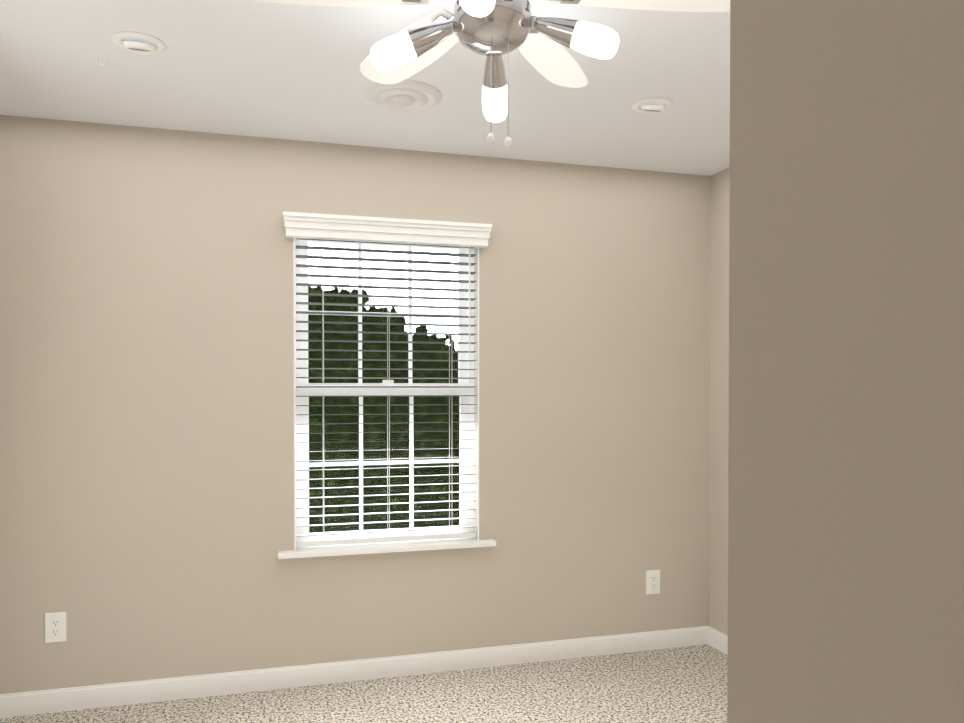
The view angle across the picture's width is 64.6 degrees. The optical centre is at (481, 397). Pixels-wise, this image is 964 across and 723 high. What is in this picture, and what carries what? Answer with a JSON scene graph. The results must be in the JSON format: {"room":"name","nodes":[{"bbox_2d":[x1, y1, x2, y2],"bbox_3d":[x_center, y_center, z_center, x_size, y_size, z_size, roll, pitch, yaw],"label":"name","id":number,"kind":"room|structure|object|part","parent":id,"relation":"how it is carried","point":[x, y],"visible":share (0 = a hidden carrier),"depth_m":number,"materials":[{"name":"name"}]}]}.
{"room":"empty bedroom","nodes":[
{"label":"empty bedroom","id":0,"kind":"room"},
{"bbox_2d":[0,115,710,693],"bbox_3d":[-0.496,0.072,3.580,3.760,2.440,0.150,0,1,-16],"label":"wall","id":1,"kind":"structure","parent":0,"point":[146,403],"depth_m":3.38,"materials":[{"name":"paint"}]},
{"bbox_2d":[45,611,66,642],"bbox_3d":[-1.761,0.949,3.149,0.078,0.122,0.011,0,1,-16],"label":"electrical outlet","id":2,"kind":"object","parent":1,"relation":"attached to","point":[55,626],"visible":1,"depth_m":3.15,"materials":[{"name":"white plastic"}]},
{"bbox_2d":[0,626,707,717],"bbox_3d":[-0.473,1.247,3.517,3.460,0.092,0.014,0,1,-16],"label":"baseboard","id":3,"kind":"structure","parent":1,"relation":"attached to","point":[87,697],"depth_m":3.45,"materials":[{"name":"white wood"}]},
{"bbox_2d":[293,238,478,550],"bbox_3d":[-0.445,-0.045,3.585,0.860,1.505,0.136,0,1,-16],"label":"window","id":4,"kind":"structure","parent":1,"relation":"in","point":[302,449],"depth_m":3.63,"materials":[{"name":"white"}]},
{"bbox_2d":[296,238,475,546],"bbox_3d":[-0.435,-0.061,3.549,0.836,1.463,0.060,0,1,-16],"label":"window blind","id":5,"kind":"object","parent":4,"relation":"attached to","point":[378,539],"visible":0.77,"depth_m":3.54,"materials":[{"name":"white plastic"}]},
{"bbox_2d":[278,537,495,558],"bbox_3d":[-0.431,0.695,3.544,1.000,0.025,0.130,0,1,-16],"label":"window sill","id":6,"kind":"structure","parent":1,"relation":"attached to","point":[369,548],"depth_m":3.50,"materials":[{"name":"white wood"}]},
{"bbox_2d":[283,211,491,247],"bbox_3d":[-0.418,-0.761,3.472,0.945,0.098,0.080,0,1,-16],"label":"window valance","id":7,"kind":"object","parent":1,"relation":"attached to","point":[301,225],"visible":1,"depth_m":3.44,"materials":[{"name":"white wood"}]},
{"bbox_2d":[646,570,659,594],"bbox_3d":[0.876,0.944,3.898,0.078,0.122,0.011,0,1,-16],"label":"electrical outlet","id":8,"kind":"object","parent":1,"relation":"attached to","point":[652,581],"visible":1,"depth_m":3.89,"materials":[{"name":"white plastic"}]},
{"bbox_2d":[0,644,727,722],"bbox_3d":[0.151,1.371,1.322,3.760,0.100,4.880,0,1,-16],"label":"floor","id":9,"kind":"structure","parent":0,"point":[686,684],"depth_m":3.27,"materials":[{"name":"carpet"}]},
{"bbox_2d":[0,0,729,175],"bbox_3d":[0.151,-1.168,1.289,3.760,0.100,4.880,0,1,-16],"label":"ceiling","id":10,"kind":"structure","parent":0,"point":[252,68],"depth_m":2.74,"materials":[{"name":"paint"}]},
{"bbox_2d":[112,31,165,54],"bbox_3d":[-1.094,-1.125,2.434,0.158,0.044,0.158,0,1,-16],"label":"recessed light","id":11,"kind":"object","parent":10,"relation":"in","point":[159,46],"visible":1,"depth_m":2.41,"materials":[{"name":"white plastic"}]},
{"bbox_2d":[364,80,441,111],"bbox_3d":[-0.296,-1.124,2.870,0.294,0.030,0.294,0,1,-16],"label":"ceiling vent","id":12,"kind":"object","parent":10,"relation":"in","point":[407,96],"visible":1,"depth_m":2.83,"materials":[{"name":"white plastic"}]},
{"bbox_2d":[253,0,729,147],"bbox_3d":[0.025,-0.857,1.820,1.240,0.538,1.195,0,1,-16],"label":"ceiling fan","id":13,"kind":"object","parent":10,"relation":"hanging from","point":[493,31],"visible":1,"depth_m":1.83,"materials":[{"name":"white glass"}]},
{"bbox_3d":[0.022,-0.816,1.831,0.557,0.156,0.488,0,1,-16],"label":"lamp shade","id":14,"kind":"part","parent":13,"relation":"part of","materials":[{"name":"white glass"}]},
{"bbox_2d":[632,97,672,112],"bbox_3d":[0.664,-1.132,2.969,0.158,0.044,0.158,0,1,-16],"label":"recessed light","id":15,"kind":"object","parent":10,"relation":"in","point":[640,106],"visible":0.98,"depth_m":2.94,"materials":[{"name":"white plastic"}]},
{"bbox_2d":[709,167,729,635],"bbox_3d":[1.907,0.096,1.727,0.150,2.440,4.730,0,1,-16],"label":"wall","id":16,"kind":"structure","parent":0,"point":[719,398],"depth_m":3.90,"materials":[{"name":"paint"}]},
{"bbox_2d":[708,626,727,655],"bbox_3d":[1.634,1.261,2.404,0.014,0.092,3.307,0,1,-16],"label":"baseboard","id":17,"kind":"structure","parent":16,"relation":"attached to","point":[717,640],"depth_m":3.89,"materials":[{"name":"white wood"}]},
{"bbox_2d":[727,0,963,722],"bbox_3d":[1.257,0.120,-0.099,2.100,2.440,1.273,0,1,-16],"label":"wall","id":18,"kind":"structure","parent":0,"point":[846,434],"depth_m":0.18,"materials":[{"name":"paint"}]},
{"label":"outside","id":19,"kind":"structure","parent":0,"visible":0},
{"bbox_2d":[308,242,458,532],"bbox_3d":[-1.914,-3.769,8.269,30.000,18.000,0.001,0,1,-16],"label":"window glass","id":20,"kind":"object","parent":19,"point":[342,445],"depth_m":8.54,"materials":[{"name":"clear glass"}]}
]}

